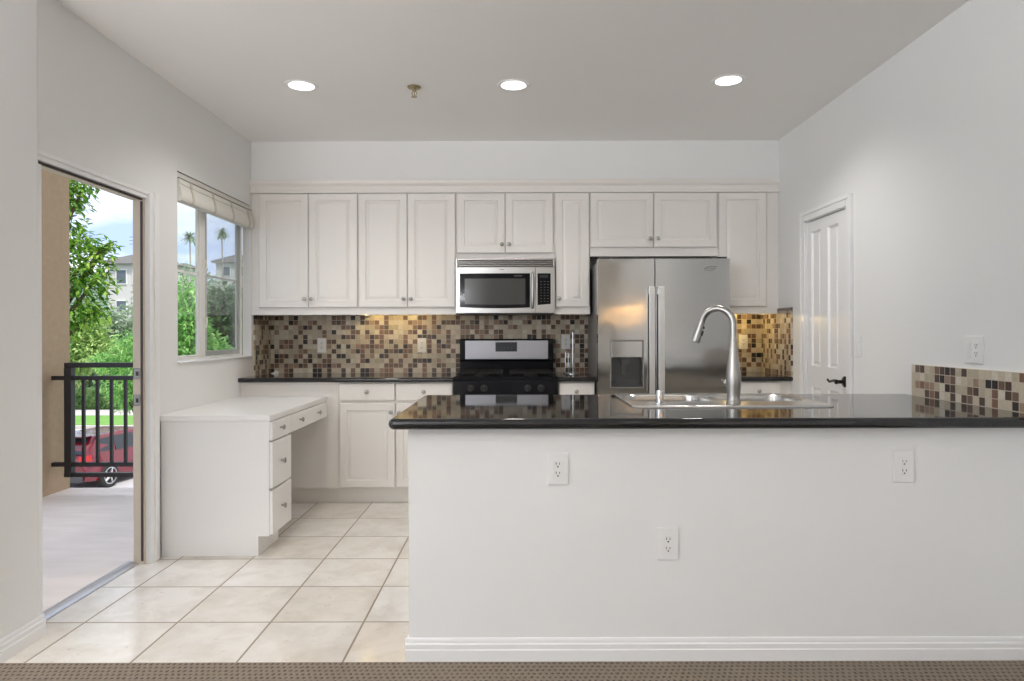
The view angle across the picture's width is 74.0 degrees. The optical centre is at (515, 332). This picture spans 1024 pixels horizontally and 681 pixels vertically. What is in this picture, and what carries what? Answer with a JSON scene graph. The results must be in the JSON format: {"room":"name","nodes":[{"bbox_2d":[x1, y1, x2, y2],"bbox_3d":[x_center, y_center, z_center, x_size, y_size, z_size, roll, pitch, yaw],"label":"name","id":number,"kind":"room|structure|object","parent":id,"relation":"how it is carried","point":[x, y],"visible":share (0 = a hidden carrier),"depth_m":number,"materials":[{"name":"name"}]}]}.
{"room":"kitchen","nodes":[
{"label":"kitchen","id":0,"kind":"room"},
{"bbox_2d":[42,169,69,496],"bbox_3d":[-3.663,-0.225,5.075,0.235,2.910,0.650,0,0,0],"label":"wall","id":1,"kind":"structure","parent":0,"point":[55,188],"depth_m":5.22,"materials":[{"name":"beige paint"}]},
{"bbox_2d":[42,488,133,610],"bbox_3d":[-2.889,1.323,4.020,1.715,0.190,2.760,0,0,0],"label":"floor","id":2,"kind":"structure","parent":0,"point":[88,533],"depth_m":4.10,"materials":[{"name":"concrete"}]},
{"bbox_2d":[51,362,132,476],"bbox_3d":[-2.896,0.662,3.943,1.565,0.873,2.567,0,0,0],"label":"balcony railing","id":3,"kind":"object","parent":2,"relation":"on","point":[69,464],"visible":0.47,"depth_m":5.18,"materials":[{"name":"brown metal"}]},
{"bbox_2d":[0,0,265,638],"bbox_3d":[-2.012,-0.100,3.955,0.207,2.630,2.890,0,0,0],"label":"wall","id":4,"kind":"structure","parent":0,"point":[69,92],"depth_m":2.95,"materials":[{"name":"paint"}]},
{"bbox_2d":[38,149,159,620],"bbox_3d":[-1.982,0.235,3.201,0.135,1.961,0.913,0,0,0],"label":"door","id":5,"kind":"structure","parent":4,"relation":"in","point":[146,266],"depth_m":3.57,"materials":[{"name":"beige paint"}]},
{"bbox_2d":[178,209,252,363],"bbox_3d":[-1.994,-0.381,4.475,0.105,1.117,1.090,0,0,0],"label":"window","id":6,"kind":"structure","parent":4,"relation":"in","point":[202,354],"depth_m":4.41,"materials":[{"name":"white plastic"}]},
{"bbox_2d":[177,172,253,228],"bbox_3d":[-1.969,-0.850,4.475,0.086,0.169,1.082,0,0,0],"label":"roman shade","id":7,"kind":"object","parent":6,"relation":"attached to","point":[192,193],"visible":0.94,"depth_m":4.36,"materials":[{"name":"beige fabric"}]},
{"bbox_2d":[3,502,408,662],"bbox_3d":[0.018,1.285,4.008,4.100,0.150,3.025,0,0,0],"label":"floor","id":8,"kind":"structure","parent":0,"point":[333,585],"depth_m":3.06,"materials":[{"name":"beige tile"}]},
{"bbox_2d":[160,396,326,555],"bbox_3d":[-1.624,0.831,4.241,0.656,0.767,1.112,0,0,0],"label":"desk","id":9,"kind":"object","parent":8,"relation":"on","point":[226,464],"visible":0.98,"depth_m":3.70,"materials":[{"name":"white laminate"}]},
{"bbox_2d":[240,382,340,501],"bbox_3d":[-1.605,0.782,5.104,0.694,0.865,0.568,0,0,0],"label":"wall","id":10,"kind":"structure","parent":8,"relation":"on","point":[314,477],"depth_m":4.82,"materials":[{"name":"white paint"}]},
{"bbox_2d":[338,382,452,501],"bbox_3d":[-0.850,0.780,5.079,0.816,0.865,0.618,0,0,0],"label":"base cabinet","id":11,"kind":"object","parent":8,"relation":"on","point":[373,456],"visible":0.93,"depth_m":4.80,"materials":[{"name":"white wood"}]},
{"bbox_2d":[238,373,457,382],"bbox_3d":[-1.198,0.331,5.082,1.512,0.032,0.613,0,0,0],"label":"countertop","id":12,"kind":"structure","parent":11,"relation":"on","point":[281,377],"depth_m":4.80,"materials":[{"name":"black stone"}]},
{"bbox_2d":[453,339,557,394],"bbox_3d":[-0.072,0.628,5.047,0.732,1.164,0.676,0,0,0],"label":"range","id":13,"kind":"object","parent":8,"relation":"on","point":[487,366],"visible":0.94,"depth_m":5.28,"materials":[{"name":"black metal"}]},
{"bbox_2d":[454,373,557,379],"bbox_3d":[-0.073,0.317,5.037,0.732,0.018,0.525,0,0,0],"label":"cooktop","id":14,"kind":"object","parent":13,"relation":"in","point":[461,376],"depth_m":4.81,"materials":[{"name":"black metal"}]},
{"bbox_2d":[558,382,594,394],"bbox_3d":[0.429,0.776,5.079,0.263,0.865,0.618,0,0,0],"label":"base cabinet","id":15,"kind":"object","parent":8,"relation":"on","point":[564,388],"visible":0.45,"depth_m":4.80,"materials":[{"name":"white wood"}]},
{"bbox_2d":[553,372,595,381],"bbox_3d":[0.428,0.327,5.082,0.265,0.032,0.613,0,0,0],"label":"countertop","id":16,"kind":"structure","parent":15,"relation":"on","point":[583,376],"depth_m":4.79,"materials":[{"name":"black stone"}]},
{"bbox_2d":[563,330,579,373],"bbox_3d":[0.423,0.143,5.200,0.124,0.335,0.124,0,0,0],"label":"paper towel holder","id":17,"kind":"object","parent":16,"relation":"on","point":[565,372],"visible":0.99,"depth_m":5.20,"materials":[{"name":"silver metal"}]},
{"bbox_2d":[588,257,729,394],"bbox_3d":[1.022,0.340,5.015,0.910,1.734,0.740,0,0,0],"label":"refrigerator","id":18,"kind":"object","parent":8,"relation":"on","point":[643,318],"visible":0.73,"depth_m":4.69,"materials":[{"name":"grey metal"}]},
{"bbox_2d":[740,381,789,393],"bbox_3d":[1.719,0.773,5.079,0.454,0.865,0.618,0,0,0],"label":"base cabinet","id":19,"kind":"object","parent":8,"relation":"on","point":[783,387],"visible":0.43,"depth_m":4.80,"materials":[{"name":"white wood"}]},
{"bbox_2d":[741,372,792,380],"bbox_3d":[1.718,0.324,5.082,0.456,0.032,0.613,0,0,0],"label":"countertop","id":20,"kind":"structure","parent":19,"relation":"on","point":[745,376],"depth_m":4.78,"materials":[{"name":"black stone"}]},
{"bbox_3d":[0.774,0.778,3.022,2.342,0.859,0.772,0,0,0],"label":"cabinet","id":21,"kind":"object","parent":8,"relation":"on","visible":0},
{"bbox_2d":[389,394,1023,429],"bbox_3d":[0.740,0.328,2.940,2.411,0.040,0.980,0,0,0],"label":"countertop","id":22,"kind":"structure","parent":21,"relation":"on","point":[431,412],"depth_m":2.55,"materials":[{"name":"black stone"}]},
{"bbox_2d":[691,305,740,402],"bbox_3d":[0.891,0.090,3.006,0.219,0.423,0.102,0,0,37],"label":"faucet","id":23,"kind":"object","parent":22,"relation":"on","point":[732,382],"visible":1,"depth_m":2.93,"materials":[{"name":"silver metal"}]},
{"bbox_2d":[615,390,833,407],"bbox_3d":[0.907,0.363,3.090,0.848,0.246,0.564,0,0,0],"label":"sink","id":24,"kind":"object","parent":22,"relation":"in","point":[747,399],"depth_m":3.00,"materials":[{"name":"metal"}]},
{"bbox_2d":[0,660,1023,680],"bbox_3d":[-0.724,1.285,-0.912,5.585,0.154,6.815,0,0,0],"label":"floor","id":25,"kind":"structure","parent":0,"point":[973,670],"depth_m":2.43,"materials":[{"name":"brown carpet"}]},
{"bbox_2d":[56,0,968,141],"bbox_3d":[-0.732,-1.568,0.600,5.745,0.300,10.000,0,0,0],"label":"ceiling","id":26,"kind":"structure","parent":0,"point":[594,70],"depth_m":3.54,"materials":[{"name":"paint"}]},
{"bbox_2d":[284,79,317,91],"bbox_3d":[-1.229,-1.414,3.894,0.188,0.006,0.188,0,0,0],"label":"recessed light","id":27,"kind":"object","parent":26,"relation":"in","point":[296,85],"visible":1,"depth_m":3.89,"materials":[{"name":"white"}]},
{"bbox_2d":[407,84,420,97],"bbox_3d":[-0.587,-1.389,3.920,0.080,0.059,0.080,0,0,0],"label":"sprinkler head","id":28,"kind":"object","parent":26,"relation":"attached to","point":[413,87],"visible":1,"depth_m":3.91},
{"bbox_2d":[497,79,529,91],"bbox_3d":[-0.015,-1.417,3.894,0.188,0.006,0.188,0,0,0],"label":"recessed light","id":29,"kind":"object","parent":26,"relation":"in","point":[513,85],"visible":1,"depth_m":3.89,"materials":[{"name":"white"}]},
{"bbox_2d":[711,74,745,86],"bbox_3d":[1.196,-1.420,3.830,0.188,0.006,0.188,0,0,0],"label":"recessed light","id":30,"kind":"object","parent":26,"relation":"in","point":[728,80],"visible":1,"depth_m":3.83,"materials":[{"name":"white"}]},
{"bbox_2d":[293,192,736,372],"bbox_3d":[-0.025,-0.105,5.460,4.180,2.630,0.120,0,0,0],"label":"wall","id":31,"kind":"structure","parent":0,"point":[593,261],"depth_m":5.40,"materials":[{"name":"paint"}]},
{"bbox_2d":[251,193,364,315],"bbox_3d":[-1.561,-0.583,5.184,0.791,0.897,0.408,0,0,0],"label":"upper cabinet","id":32,"kind":"object","parent":31,"relation":"attached to","point":[309,243],"depth_m":5.01,"materials":[{"name":"white wood"}]},
{"bbox_2d":[249,178,780,193],"bbox_3d":[-0.008,-1.086,5.011,3.900,0.100,0.037,0,0,0],"label":"crown molding","id":33,"kind":"structure","parent":32,"relation":"attached to","point":[737,184],"depth_m":5.01,"materials":[{"name":"white wood"}]},
{"bbox_2d":[358,193,459,315],"bbox_3d":[-0.803,-0.584,5.184,0.722,0.897,0.408,0,0,0],"label":"upper cabinet","id":34,"kind":"object","parent":31,"relation":"attached to","point":[407,241],"visible":0.99,"depth_m":5.01,"materials":[{"name":"white wood"}]},
{"bbox_2d":[456,193,553,258],"bbox_3d":[-0.079,-0.792,5.184,0.725,0.485,0.408,0,0,0],"label":"upper cabinet","id":35,"kind":"object","parent":31,"relation":"attached to","point":[488,225],"visible":0.94,"depth_m":5.01,"materials":[{"name":"white wood"}]},
{"bbox_2d":[456,258,554,315],"bbox_3d":[-0.078,-0.343,5.150,0.723,0.408,0.477,0,0,0],"label":"microwave","id":36,"kind":"object","parent":35,"relation":"attached to","point":[484,286],"visible":1,"depth_m":4.96,"materials":[{"name":"grey metal"}]},
{"bbox_2d":[253,311,792,376],"bbox_3d":[-0.005,0.061,5.088,3.900,0.502,0.625,0,0,0],"label":"backsplash","id":37,"kind":"structure","parent":31,"relation":"attached to","point":[282,343],"depth_m":5.39,"materials":[{"name":"tile"}]},
{"bbox_2d":[317,338,325,352],"bbox_3d":[-1.538,0.097,5.384,0.070,0.115,0.010,0,0,0],"label":"wall outlet","id":38,"kind":"object","parent":37,"relation":"attached to","point":[321,342],"visible":1,"depth_m":5.38,"materials":[{"name":"white plastic"}]},
{"bbox_2d":[320,341,323,348],"bbox_3d":[-1.538,0.097,5.381,0.033,0.066,0.003,0,0,0],"label":"socket","id":39,"kind":"object","parent":38,"relation":"attached to","point":[321,342],"depth_m":5.38,"materials":[{"name":"white plastic"}]},
{"bbox_2d":[418,338,425,352],"bbox_3d":[-0.745,0.098,5.384,0.070,0.115,0.010,0,0,0],"label":"wall outlet","id":40,"kind":"object","parent":37,"relation":"attached to","point":[421,341],"visible":1,"depth_m":5.38,"materials":[{"name":"white plastic"}]},
{"bbox_2d":[420,341,423,349],"bbox_3d":[-0.745,0.098,5.381,0.033,0.066,0.003,0,0,0],"label":"socket","id":41,"kind":"object","parent":40,"relation":"attached to","point":[421,342],"depth_m":5.38,"materials":[{"name":"white plastic"}]},
{"bbox_2d":[561,334,569,348],"bbox_3d":[0.394,0.069,5.384,0.070,0.115,0.010,0,0,0],"label":"wall outlet","id":42,"kind":"object","parent":37,"relation":"attached to","point":[565,338],"visible":1,"depth_m":5.38,"materials":[{"name":"white plastic"}]},
{"bbox_2d":[564,338,567,345],"bbox_3d":[0.394,0.069,5.381,0.033,0.066,0.003,0,0,0],"label":"socket","id":43,"kind":"object","parent":42,"relation":"attached to","point":[565,339],"depth_m":5.38,"materials":[{"name":"white plastic"}]},
{"bbox_2d":[739,335,747,348],"bbox_3d":[1.800,0.070,5.384,0.070,0.115,0.010,0,0,0],"label":"wall outlet","id":44,"kind":"object","parent":37,"relation":"attached to","point":[743,339],"visible":1,"depth_m":5.38,"materials":[{"name":"white plastic"}]},
{"bbox_2d":[741,338,745,345],"bbox_3d":[1.800,0.070,5.381,0.033,0.066,0.003,0,0,0],"label":"socket","id":45,"kind":"object","parent":44,"relation":"attached to","point":[743,340],"depth_m":5.38,"materials":[{"name":"white plastic"}]},
{"bbox_2d":[553,193,589,314],"bbox_3d":[0.415,-0.588,5.184,0.261,0.897,0.408,0,0,0],"label":"upper cabinet","id":46,"kind":"object","parent":31,"relation":"attached to","point":[571,210],"visible":0.98,"depth_m":5.01,"materials":[{"name":"white wood"}]},
{"bbox_2d":[590,193,716,258],"bbox_3d":[1.017,-0.803,5.184,0.942,0.470,0.408,0,0,0],"label":"upper cabinet","id":47,"kind":"object","parent":31,"relation":"attached to","point":[622,225],"visible":0.98,"depth_m":5.01,"materials":[{"name":"white wood"}]},
{"bbox_2d":[711,192,778,314],"bbox_3d":[1.716,-0.591,5.184,0.452,0.897,0.408,0,0,0],"label":"upper cabinet","id":48,"kind":"object","parent":31,"relation":"attached to","point":[747,222],"visible":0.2,"depth_m":5.01,"materials":[{"name":"white wood"}]},
{"bbox_2d":[251,140,778,179],"bbox_3d":[-0.008,-1.275,5.215,3.900,0.290,0.370,0,0,0],"label":"wall","id":49,"kind":"structure","parent":0,"point":[721,159],"depth_m":5.03,"materials":[{"name":"paint"}]},
{"bbox_2d":[408,428,1023,637],"bbox_3d":[0.775,0.778,2.575,2.344,0.860,0.120,0,0,0],"label":"wall","id":50,"kind":"structure","parent":0,"point":[783,532],"depth_m":2.52,"materials":[{"name":"paint"}]},
{"bbox_2d":[547,453,568,484],"bbox_3d":[0.154,0.502,2.510,0.080,0.120,0.010,0,0,0],"label":"wall outlet","id":51,"kind":"object","parent":50,"relation":"attached to","point":[557,463],"visible":1,"depth_m":2.51,"materials":[{"name":"white plastic"}]},
{"bbox_2d":[553,460,561,477],"bbox_3d":[0.154,0.502,2.507,0.033,0.066,0.003,0,0,0],"label":"socket","id":52,"kind":"object","parent":51,"relation":"attached to","point":[557,464],"depth_m":2.51,"materials":[{"name":"white plastic"}]},
{"bbox_2d":[657,527,678,559],"bbox_3d":[0.561,0.778,2.510,0.080,0.120,0.010,0,0,0],"label":"wall outlet","id":53,"kind":"object","parent":50,"relation":"attached to","point":[667,538],"visible":1,"depth_m":2.51,"materials":[{"name":"white plastic"}]},
{"bbox_2d":[664,535,672,552],"bbox_3d":[0.561,0.778,2.507,0.033,0.066,0.003,0,0,0],"label":"socket","id":54,"kind":"object","parent":53,"relation":"attached to","point":[668,539],"depth_m":2.51,"materials":[{"name":"white plastic"}]},
{"bbox_2d":[405,634,1023,661],"bbox_3d":[0.770,1.166,2.568,2.357,0.084,0.134,0,0,0],"label":"baseboard","id":55,"kind":"structure","parent":50,"relation":"attached to","point":[880,648],"depth_m":2.50,"materials":[{"name":"white wood"}]},
{"bbox_2d":[893,450,913,482],"bbox_3d":[1.431,0.492,2.510,0.080,0.120,0.010,0,0,0],"label":"wall outlet","id":56,"kind":"object","parent":50,"relation":"attached to","point":[903,460],"visible":1,"depth_m":2.51,"materials":[{"name":"white plastic"}]},
{"bbox_2d":[900,458,908,475],"bbox_3d":[1.431,0.492,2.507,0.033,0.066,0.003,0,0,0],"label":"socket","id":57,"kind":"object","parent":56,"relation":"attached to","point":[904,462],"depth_m":2.51,"materials":[{"name":"white plastic"}]},
{"bbox_2d":[778,0,1023,394],"bbox_3d":[2.005,-0.110,0.540,0.120,2.630,9.720,0,0,0],"label":"wall","id":58,"kind":"structure","parent":0,"point":[928,146],"depth_m":3.20,"materials":[{"name":"paint"}]},
{"bbox_2d":[777,307,792,311],"bbox_3d":[1.938,-0.169,4.902,0.013,0.024,0.255,0,0,0],"label":"trim","id":59,"kind":"structure","parent":58,"relation":"attached to","point":[788,308],"depth_m":4.87,"materials":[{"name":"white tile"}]},
{"bbox_2d":[799,193,852,393],"bbox_3d":[1.976,0.198,4.270,0.174,2.014,0.706,0,0,0],"label":"door","id":60,"kind":"structure","parent":58,"relation":"in","point":[825,230],"depth_m":4.27,"materials":[{"name":"white wood"}]},
{"bbox_2d":[912,364,1023,412],"bbox_3d":[1.940,0.229,2.862,0.011,0.152,0.925,0,0,0],"label":"backsplash","id":61,"kind":"structure","parent":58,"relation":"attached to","point":[1003,390],"depth_m":2.89,"materials":[{"name":"tile"}]},
{"bbox_2d":[964,336,983,363],"bbox_3d":[1.939,0.071,2.885,0.011,0.118,0.120,0,0,0],"label":"wall outlet","id":62,"kind":"object","parent":58,"relation":"attached to","point":[973,345],"visible":1,"depth_m":2.87,"materials":[{"name":"white plastic"}]},
{"bbox_2d":[973,342,978,357],"bbox_3d":[1.937,0.071,2.862,0.003,0.066,0.033,0,0,0],"label":"socket","id":63,"kind":"object","parent":62,"relation":"attached to","point":[975,344],"depth_m":2.86,"materials":[{"name":"white plastic"}]},
{"bbox_3d":[-2.818,-0.098,2.570,1.405,2.630,0.120,0,0,0],"label":"wall","id":64,"kind":"structure","parent":0,"visible":0},
{"bbox_2d":[0,614,46,662],"bbox_3d":[-2.644,1.175,2.619,1.506,0.084,0.243,0,0,0],"label":"baseboard","id":65,"kind":"structure","parent":64,"relation":"attached to","point":[34,630],"depth_m":2.61,"materials":[{"name":"white wood"}]},
{"label":"outside","id":66,"kind":"structure","parent":0,"visible":0},
{"bbox_3d":[-79.987,5.044,161.500,280.000,1.150,317.000,0,0,0],"label":"ground","id":67,"kind":"structure","parent":66,"visible":0},
{"bbox_2d":[69,179,124,341],"bbox_3d":[-7.960,0.616,11.001,3.105,7.403,1.563,0,0,0],"label":"leafy tree","id":68,"kind":"object","parent":67,"relation":"on","point":[85,268],"visible":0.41,"depth_m":10.96,"materials":[{"name":"green plant"}]},
{"bbox_2d":[70,304,129,386],"bbox_3d":[-34.855,1.497,54.998,10.722,8.341,6.708,0,0,0],"label":"tree","id":69,"kind":"object","parent":67,"relation":"on","point":[93,374],"visible":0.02,"depth_m":54.86,"materials":[{"name":"green plant"}]},
{"bbox_2d":[73,300,132,384],"bbox_3d":[-25.903,1.078,43.515,6.164,6.429,3.660,0,0,0],"label":"tree","id":70,"kind":"object","parent":67,"relation":"on","point":[116,327],"visible":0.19,"depth_m":42.96,"materials":[{"name":"green plant"}]},
{"bbox_2d":[75,382,131,409],"bbox_3d":[-24.581,3.528,37.593,13.029,1.879,1.650,0,0,0],"label":"hedge","id":71,"kind":"object","parent":67,"relation":"on","point":[90,391],"visible":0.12,"depth_m":37.30,"materials":[{"name":"green plant"}]},
{"bbox_2d":[75,415,132,424],"bbox_3d":[-24.989,4.230,32.250,70.000,0.190,3.500,0,0,0],"label":"lawn strip","id":72,"kind":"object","parent":67,"relation":"on","point":[104,419],"visible":0.02,"depth_m":32.04,"materials":[{"name":"green plant"}]},
{"bbox_2d":[75,425,132,428],"bbox_3d":[-24.989,4.235,30.350,70.000,0.180,0.300,0,0,0],"label":"kerb","id":73,"kind":"object","parent":67,"relation":"on","point":[76,426],"depth_m":30.20,"materials":[{"name":"concrete"}]},
{"bbox_2d":[104,240,207,371],"bbox_3d":[-36.696,-2.771,69.500,6.824,14.254,8.000,0,0,0],"label":"house","id":74,"kind":"structure","parent":67,"relation":"on","point":[125,263],"depth_m":66.00,"materials":[{"name":"paint"}]},
{"bbox_2d":[130,261,234,312],"bbox_3d":[-23.209,-0.424,48.046,7.989,9.421,4.819,0,0,0],"label":"building","id":75,"kind":"structure","parent":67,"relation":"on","point":[184,267],"depth_m":47.91,"materials":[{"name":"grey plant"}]},
{"bbox_2d":[181,231,194,280],"bbox_3d":[-28.799,-2.330,60.022,1.623,13.237,1.638,0,0,0],"label":"palm tree","id":76,"kind":"object","parent":67,"relation":"on","point":[188,236],"visible":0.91,"depth_m":59.93,"materials":[{"name":"green plant"}]},
{"bbox_2d":[178,273,234,355],"bbox_3d":[-5.889,1.573,12.492,1.715,5.412,1.187,0,0,0],"label":"shrub","id":77,"kind":"object","parent":67,"relation":"on","point":[186,323],"visible":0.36,"depth_m":12.38,"materials":[{"name":"green plant"}]},
{"bbox_2d":[215,228,228,290],"bbox_3d":[-25.073,-2.356,57.999,1.300,13.269,1.298,0,0,0],"label":"palm tree","id":78,"kind":"object","parent":67,"relation":"on","point":[222,234],"visible":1,"depth_m":57.95,"materials":[{"name":"green plant"}]},
{"bbox_2d":[207,279,242,335],"bbox_3d":[-40.053,-1.679,92.018,12.948,12.022,7.967,0,0,0],"label":"bushy tree","id":79,"kind":"object","parent":67,"relation":"on","point":[220,279],"visible":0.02,"depth_m":91.45,"materials":[{"name":"green plant"}]},
{"bbox_2d":[211,255,242,308],"bbox_3d":[-40.745,-3.584,103.500,7.765,15.901,8.000,0,0,0],"label":"house","id":80,"kind":"structure","parent":67,"relation":"on","point":[228,262],"depth_m":100.00,"materials":[{"name":"paint"}]},
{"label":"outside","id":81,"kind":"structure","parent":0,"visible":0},
{"bbox_2d":[69,272,215,317],"bbox_3d":[-80.017,-6.201,165.000,260.000,21.240,110.000,0,0,0],"label":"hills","id":82,"kind":"structure","parent":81,"point":[106,280],"depth_m":143.91,"materials":[{"name":"green plant"}]},
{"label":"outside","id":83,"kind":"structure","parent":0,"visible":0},
{"bbox_2d":[75,410,132,415],"bbox_3d":[-24.989,4.225,35.250,70.000,0.200,2.500,0,0,0],"label":"sidewalk","id":84,"kind":"structure","parent":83,"point":[77,412],"depth_m":35.18,"materials":[{"name":"concrete"}]},
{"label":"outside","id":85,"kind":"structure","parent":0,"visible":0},
{"bbox_2d":[70,429,132,487],"bbox_3d":[-24.989,4.300,22.100,70.000,0.050,16.200,0,0,0],"label":"street","id":86,"kind":"structure","parent":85,"point":[122,482],"depth_m":19.04,"materials":[{"name":"grey asphalt"}]},
{"bbox_2d":[70,311,125,387],"bbox_3d":[-11.345,1.766,17.517,2.635,4.970,1.456,0,0,0],"label":"shrub","id":87,"kind":"object","parent":86,"relation":"on","point":[89,343],"visible":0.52,"depth_m":17.29,"materials":[{"name":"green plant"}]},
{"bbox_2d":[70,426,132,487],"bbox_3d":[-11.822,3.511,20.125,2.120,1.460,4.390,0,0,9],"label":"car","id":88,"kind":"object","parent":86,"relation":"on","point":[106,482],"visible":0.31,"depth_m":18.66,"materials":[{"name":"red paint"}]},
{"bbox_2d":[78,455,91,461],"bbox_3d":[-11.391,3.390,17.997,0.320,0.260,0.164,0,0,-44],"label":"tail light","id":89,"kind":"object","parent":88,"relation":"attached to","point":[88,457],"depth_m":18.02,"materials":[{"name":"red plastic"}]},
{"bbox_2d":[86,323,178,413],"bbox_3d":[-8.342,1.838,14.999,2.196,4.805,1.451,0,0,0],"label":"feathery tree","id":90,"kind":"object","parent":86,"relation":"on","point":[118,371],"visible":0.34,"depth_m":14.79,"materials":[{"name":"green plant"}]},
{"bbox_2d":[189,280,242,354],"bbox_3d":[-8.447,1.345,20.024,3.616,5.796,2.341,0,0,0],"label":"tree","id":91,"kind":"object","parent":86,"relation":"on","point":[224,312],"visible":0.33,"depth_m":19.55,"materials":[{"name":"green plant"}]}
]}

